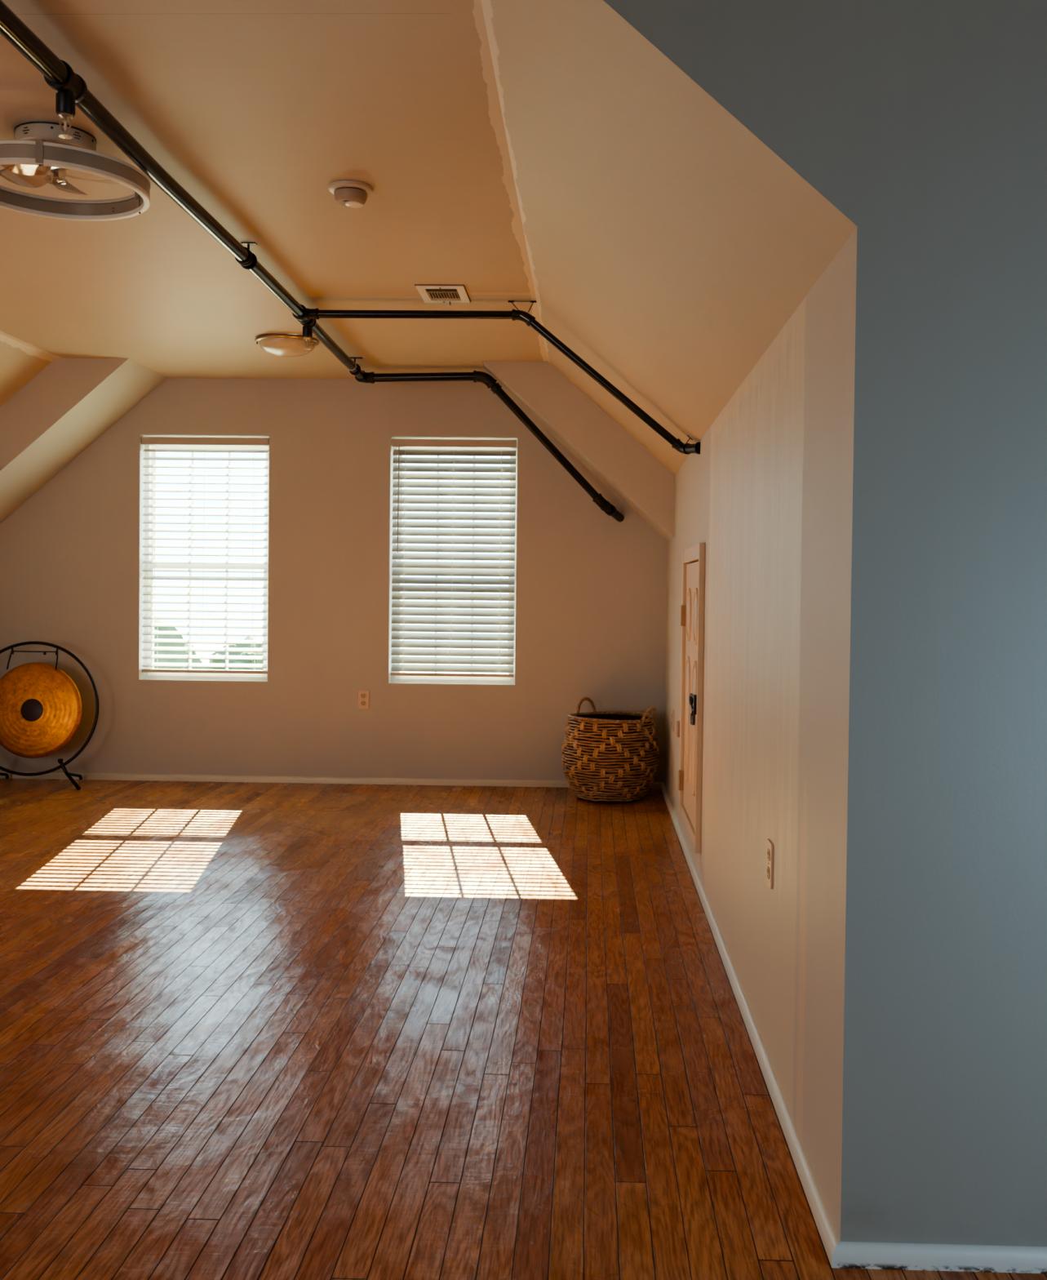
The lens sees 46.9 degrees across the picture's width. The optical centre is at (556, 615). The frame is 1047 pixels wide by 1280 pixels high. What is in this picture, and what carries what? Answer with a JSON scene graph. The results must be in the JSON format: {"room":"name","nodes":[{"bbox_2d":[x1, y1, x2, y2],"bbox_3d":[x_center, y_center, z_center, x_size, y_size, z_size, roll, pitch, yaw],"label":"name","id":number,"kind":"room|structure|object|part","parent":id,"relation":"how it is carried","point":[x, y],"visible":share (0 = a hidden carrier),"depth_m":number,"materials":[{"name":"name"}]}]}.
{"room":"exercise studio","nodes":[
{"label":"exercise studio","id":0,"kind":"room"},
{"bbox_2d":[0,358,166,523],"bbox_3d":[-2.760,-0.894,6.616,1.050,0.917,0.572,1,1,2],"label":"sloped ceiling","id":1,"kind":"structure","parent":0,"point":[70,403],"depth_m":6.39,"materials":[{"name":"paint"}]},
{"bbox_2d":[0,377,666,782],"bbox_3d":[-1.330,-0.192,6.952,4.507,2.902,0.150,1,1,2],"label":"wall","id":2,"kind":"structure","parent":0,"point":[591,585],"depth_m":6.88,"materials":[{"name":"paint"}]},
{"bbox_2d":[143,435,269,680],"bbox_3d":[-2.013,-0.309,7.031,0.802,1.443,0.125,1,1,2],"label":"window","id":3,"kind":"structure","parent":2,"relation":"in","point":[146,675],"depth_m":6.99,"materials":[{"name":"white paint"}]},
{"bbox_2d":[141,436,269,674],"bbox_3d":[-2.015,-0.341,6.928,0.730,1.347,0.062,1,1,2],"label":"blind","id":4,"kind":"object","parent":3,"relation":"attached to","point":[148,441],"visible":1,"depth_m":6.92,"materials":[{"name":"white plastic"}]},
{"bbox_3d":[-2.304,-0.332,6.941,0.002,1.298,0.053,1,1,2],"label":"ladder cord","id":5,"kind":"part","parent":4,"relation":"part of","materials":[{"name":"white fabric"}]},
{"bbox_3d":[-2.021,-0.351,6.899,0.013,1.250,0.002,1,1,2],"label":"lift cord","id":6,"kind":"part","parent":4,"relation":"part of","materials":[{"name":"white fabric"}]},
{"bbox_3d":[-2.023,0.323,6.947,0.726,0.018,0.052,1,1,2],"label":"rail","id":7,"kind":"part","parent":4,"relation":"part of","materials":[{"name":"white plastic"}]},
{"bbox_3d":[-2.008,-0.994,6.911,0.730,0.042,0.052,1,1,2],"label":"head rail","id":8,"kind":"part","parent":4,"relation":"part of","materials":[{"name":"white plastic"}]},
{"bbox_3d":[-1.738,-0.325,6.926,0.002,1.298,0.053,1,1,2],"label":"ladder cord","id":9,"kind":"part","parent":4,"relation":"part of","materials":[{"name":"white fabric"}]},
{"bbox_3d":[-2.018,0.029,6.997,0.690,0.648,0.028,1,1,2],"label":"sash","id":10,"kind":"part","parent":3,"relation":"part of","materials":[{"name":"white paint"}]},
{"bbox_3d":[-2.010,-0.626,7.014,0.690,0.740,0.028,1,1,2],"label":"sash","id":11,"kind":"part","parent":3,"relation":"part of","materials":[{"name":"white paint"}]},
{"bbox_2d":[0,771,663,788],"bbox_3d":[-1.345,0.942,6.892,3.907,0.036,0.016,1,1,2],"label":"baseboard","id":12,"kind":"structure","parent":2,"relation":"attached to","point":[55,775],"depth_m":6.89,"materials":[{"name":"paint"}]},
{"bbox_2d":[357,690,368,708],"bbox_3d":[-1.102,0.481,6.880,0.064,0.104,0.008,1,1,2],"label":"power outlet","id":13,"kind":"object","parent":2,"relation":"attached to","point":[363,695],"visible":1,"depth_m":6.88,"materials":[{"name":"beige plastic"}]},
{"bbox_2d":[360,693,366,697],"bbox_3d":[-1.102,0.460,6.877,0.033,0.027,0.002,1,1,2],"label":"receptacle","id":14,"kind":"object","parent":13,"relation":"attached to","point":[362,695],"depth_m":6.88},
{"bbox_2d":[360,701,366,705],"bbox_3d":[-1.102,0.502,6.878,0.033,0.027,0.002,1,1,2],"label":"receptacle","id":15,"kind":"object","parent":13,"relation":"attached to","point":[362,703],"depth_m":6.88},
{"bbox_2d":[391,438,517,684],"bbox_3d":[-0.587,-0.292,6.992,0.782,1.443,0.125,1,1,2],"label":"window","id":16,"kind":"structure","parent":2,"relation":"in","point":[441,679],"depth_m":6.94,"materials":[{"name":"white paint"}]},
{"bbox_2d":[390,439,517,677],"bbox_3d":[-0.589,-0.324,6.884,0.710,1.347,0.072,1,1,2],"label":"blind","id":17,"kind":"object","parent":16,"relation":"attached to","point":[404,669],"visible":1,"depth_m":6.89,"materials":[{"name":"white plastic"}]},
{"bbox_3d":[-0.870,-0.314,6.902,0.002,1.298,0.053,1,1,2],"label":"ladder cord","id":18,"kind":"part","parent":17,"relation":"part of","materials":[{"name":"white fabric"}]},
{"bbox_3d":[-0.595,-0.334,6.859,0.012,1.250,0.002,1,1,2],"label":"lift cord","id":19,"kind":"part","parent":17,"relation":"part of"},
{"bbox_3d":[-0.597,0.340,6.907,0.706,0.018,0.052,1,1,2],"label":"rail","id":20,"kind":"part","parent":17,"relation":"part of","materials":[{"name":"white plastic"}]},
{"bbox_3d":[-0.582,-0.976,6.872,0.710,0.042,0.052,1,1,2],"label":"head rail","id":21,"kind":"part","parent":17,"relation":"part of","materials":[{"name":"white plastic"}]},
{"bbox_3d":[-0.319,-0.307,6.887,0.002,1.298,0.053,1,1,2],"label":"ladder cord","id":22,"kind":"part","parent":17,"relation":"part of","materials":[{"name":"white fabric"}]},
{"bbox_3d":[-0.592,0.046,6.958,0.670,0.648,0.028,1,1,2],"label":"sash","id":23,"kind":"part","parent":16,"relation":"part of","materials":[{"name":"white paint"}]},
{"bbox_3d":[-0.583,-0.608,6.975,0.670,0.740,0.028,1,1,2],"label":"sash","id":24,"kind":"part","parent":16,"relation":"part of","materials":[{"name":"white paint"}]},
{"bbox_2d":[0,0,857,474],"bbox_3d":[-1.389,-1.002,4.444,3.907,0.581,4.833,1,1,2],"label":"ceiling","id":25,"kind":"structure","parent":0,"point":[548,153],"depth_m":3.23,"materials":[{"name":"paint"}]},
{"bbox_2d":[0,121,150,221],"bbox_3d":[-1.324,-1.188,3.189,0.474,0.154,0.474,1,1,2],"label":"ceiling fan","id":26,"kind":"object","parent":25,"relation":"attached to","point":[34,143],"visible":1,"depth_m":3.12,"materials":[{"name":"grey paint"}]},
{"bbox_3d":[-1.463,-1.170,3.236,0.183,0.107,0.017,1,1,19],"label":"arm","id":27,"kind":"part","parent":26,"relation":"part of","materials":[{"name":"grey paint"}]},
{"bbox_3d":[-1.290,-1.164,3.047,0.017,0.107,0.183,0,1,-13],"label":"arm","id":28,"kind":"part","parent":26,"relation":"part of","materials":[{"name":"grey paint"}]},
{"bbox_3d":[-1.264,-1.159,3.121,0.086,0.025,0.135,0,1,-37],"label":"clear blade","id":29,"kind":"part","parent":26,"relation":"part of","materials":[{"name":"plastic"}]},
{"bbox_3d":[-1.334,-1.163,3.281,0.088,0.025,0.136,1,1,2],"label":"clear blade","id":30,"kind":"part","parent":26,"relation":"part of","materials":[{"name":"plastic"}]},
{"bbox_3d":[-1.240,-1.161,3.226,0.135,0.025,0.086,0,1,-19],"label":"clear blade","id":31,"kind":"part","parent":26,"relation":"part of","materials":[{"name":"plastic"}]},
{"bbox_3d":[-1.214,-1.169,3.287,0.183,0.107,0.017,0,2,-41],"label":"arm","id":32,"kind":"part","parent":26,"relation":"part of","materials":[{"name":"grey paint"}]},
{"bbox_2d":[254,333,319,357],"bbox_3d":[-1.292,-1.279,5.778,0.300,0.078,0.300,1,1,2],"label":"dome light","id":33,"kind":"object","parent":25,"relation":"attached to","point":[290,345],"visible":0.95,"depth_m":5.69,"materials":[{"name":"glass"}]},
{"bbox_2d":[0,0,700,522],"bbox_3d":[-0.285,-0.873,3.972,1.713,0.796,5.745,1,1,2],"label":"pipe","id":34,"kind":"object","parent":25,"relation":"hanging from","point":[72,89],"visible":0.98,"depth_m":4.57,"materials":[{"name":"black metal"}]},
{"bbox_3d":[-1.099,-1.093,2.700,0.007,0.022,0.007,1,1,2],"label":"glass bulb","id":35,"kind":"part","parent":34,"relation":"part of","materials":[{"name":"clear glass"}]},
{"bbox_2d":[306,307,319,319],"bbox_3d":[-1.004,-1.238,4.960,0.050,0.046,0.046,1,1,2],"label":"pipe fitting","id":36,"kind":"object","parent":34,"relation":"attached to","point":[311,313],"depth_m":4.94,"materials":[{"name":"black metal"}]},
{"bbox_2d":[328,179,373,208],"bbox_3d":[-0.610,-1.238,3.569,0.131,0.053,0.131,1,1,2],"label":"smoke detector","id":37,"kind":"object","parent":25,"relation":"attached to","point":[351,193],"visible":1,"depth_m":3.53,"materials":[{"name":"white plastic"}]},
{"bbox_2d":[414,284,471,305],"bbox_3d":[-0.453,-1.279,4.832,0.194,0.020,0.271,1,1,2],"label":"ceiling vent","id":38,"kind":"object","parent":25,"relation":"in","point":[450,294],"visible":1,"depth_m":4.82,"materials":[{"name":"white metal"}]},
{"bbox_2d":[0,777,1046,1279],"bbox_3d":[-0.826,1.064,2.176,5.246,0.001,9.460,1,1,2],"label":"floor","id":39,"kind":"structure","parent":0,"point":[248,1030],"depth_m":2.92,"materials":[{"name":"brown wood"}]},
{"bbox_2d":[0,641,98,790],"bbox_3d":[-2.924,0.545,6.718,0.759,0.798,0.330,1,1,2],"label":"gong","id":40,"kind":"object","parent":39,"relation":"on","point":[41,708],"visible":1,"depth_m":6.70,"materials":[{"name":"brown metal"}]},
{"bbox_3d":[-3.054,0.251,6.731,0.011,0.103,0.046,1,1,16],"label":"cord","id":41,"kind":"part","parent":40,"relation":"part of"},
{"bbox_3d":[-2.786,0.254,6.724,0.011,0.103,0.046,0,1,-13],"label":"cord","id":42,"kind":"part","parent":40,"relation":"part of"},
{"bbox_3d":[-2.749,0.809,6.681,0.032,0.025,0.030,1,1,2],"label":"clamp knob","id":43,"kind":"part","parent":40,"relation":"part of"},
{"bbox_2d":[561,697,659,802],"bbox_3d":[0.290,0.721,6.510,0.537,0.524,0.536,1,1,2],"label":"wicker basket","id":44,"kind":"object","parent":39,"relation":"on","point":[612,756],"visible":1,"depth_m":6.31,"materials":[{"name":"brown wicker"}]},
{"bbox_3d":[0.161,0.514,6.683,0.139,0.121,0.032,0,1,-37],"label":"handle","id":45,"kind":"part","parent":44,"relation":"part of","materials":[{"name":"brown wicker"}]},
{"bbox_3d":[0.492,0.534,6.384,0.055,0.105,0.131,1,1,32],"label":"handle","id":46,"kind":"part","parent":44,"relation":"part of","materials":[{"name":"brown wicker"}]},
{"bbox_2d":[482,360,675,541],"bbox_3d":[0.118,-0.867,6.537,1.006,0.901,0.572,1,1,2],"label":"sloped ceiling","id":47,"kind":"structure","parent":0,"point":[593,437],"depth_m":6.25,"materials":[{"name":"paint"}]},
{"bbox_2d":[663,226,857,1241],"bbox_3d":[0.576,0.173,4.414,0.050,1.721,4.833,1,1,2],"label":"wall","id":48,"kind":"structure","parent":0,"point":[768,491],"depth_m":2.64,"materials":[{"name":"paint"}]},
{"bbox_2d":[671,709,674,730],"bbox_3d":[0.588,0.530,6.108,0.008,0.104,0.064,1,1,2],"label":"power outlet","id":49,"kind":"object","parent":48,"relation":"attached to","point":[673,722],"visible":1,"depth_m":6.08,"materials":[{"name":"beige plastic"}]},
{"bbox_3d":[0.589,0.531,6.108,0.006,0.104,0.064,1,1,2],"label":"plate","id":50,"kind":"part","parent":49,"relation":"part of","materials":[{"name":"beige plastic"}]},
{"bbox_2d":[676,720,679,737],"bbox_3d":[0.564,0.520,5.518,0.026,0.068,0.070,1,1,2],"label":"outlet box","id":51,"kind":"object","parent":48,"relation":"attached to","point":[677,722],"visible":0.49,"depth_m":5.48,"materials":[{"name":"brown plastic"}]},
{"bbox_2d":[678,542,705,853],"bbox_3d":[0.566,0.305,4.994,0.058,1.173,0.896,1,1,2],"label":"door","id":52,"kind":"structure","parent":48,"relation":"in","point":[693,588],"depth_m":4.94,"materials":[{"name":"pink paint"}]},
{"bbox_2d":[689,693,697,724],"bbox_3d":[0.540,0.372,4.743,0.026,0.131,0.195,1,1,2],"label":"door handle","id":53,"kind":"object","parent":52,"relation":"attached to","point":[693,698],"depth_m":4.75,"materials":[{"name":"black metal"}]},
{"bbox_3d":[0.535,0.344,4.739,0.013,0.075,0.189,1,1,0],"label":"handle","id":54,"kind":"part","parent":53,"relation":"part of","materials":[{"name":"black metal"}]},
{"bbox_2d":[661,782,839,1266],"bbox_3d":[0.532,1.016,4.424,0.017,0.034,4.850,1,1,2],"label":"baseboard","id":55,"kind":"structure","parent":48,"relation":"attached to","point":[826,1228],"depth_m":2.73,"materials":[{"name":"paint"}]},
{"bbox_2d":[766,839,773,888],"bbox_3d":[0.497,0.581,2.820,0.008,0.104,0.064,1,1,2],"label":"power outlet","id":56,"kind":"object","parent":48,"relation":"attached to","point":[770,844],"visible":1,"depth_m":2.80,"materials":[{"name":"white plastic"}]},
{"bbox_2d":[767,866,769,879],"bbox_3d":[0.495,0.602,2.820,0.002,0.027,0.033,1,1,2],"label":"receptacle","id":57,"kind":"object","parent":56,"relation":"attached to","point":[768,867],"depth_m":2.81,"materials":[{"name":"white plastic"}]},
{"bbox_2d":[767,848,770,861],"bbox_3d":[0.495,0.559,2.819,0.002,0.027,0.033,1,1,2],"label":"receptacle","id":58,"kind":"object","parent":56,"relation":"attached to","point":[768,849],"depth_m":2.82,"materials":[{"name":"white plastic"}]},
{"bbox_2d":[603,0,1046,1246],"bbox_3d":[-0.805,-0.243,2.026,5.226,2.620,0.001,1,1,2],"label":"wall","id":59,"kind":"structure","parent":0,"point":[923,123],"depth_m":1.99,"materials":[{"name":"grey paint"}]},
{"bbox_2d":[831,1241,1046,1273],"bbox_3d":[1.124,1.072,1.990,1.336,0.036,0.017,1,1,2],"label":"baseboard","id":60,"kind":"structure","parent":59,"relation":"attached to","point":[846,1255],"depth_m":2.00,"materials":[{"name":"grey paint"}]},
{"label":"outside","id":61,"kind":"structure","parent":0,"visible":0},
{"bbox_2d":[187,643,507,673],"bbox_3d":[1.294,3.326,48.681,120.000,0.001,82.760,1,1,2],"label":"ground","id":62,"kind":"structure","parent":61,"point":[199,653],"depth_m":77.26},
{"bbox_2d":[154,619,208,669],"bbox_3d":[-8.500,1.777,24.185,3.210,3.897,3.296,1,1,2],"label":"tree","id":63,"kind":"object","parent":62,"relation":"on","point":[156,628],"visible":0.07,"depth_m":23.22,"materials":[{"name":"green plant"}]},
{"bbox_2d":[208,635,263,670],"bbox_3d":[-6.328,2.009,26.275,2.634,3.399,2.458,1,1,2],"label":"tree","id":64,"kind":"object","parent":62,"relation":"on","point":[248,637],"visible":0.05,"depth_m":25.75,"materials":[{"name":"green plant"}]}
]}

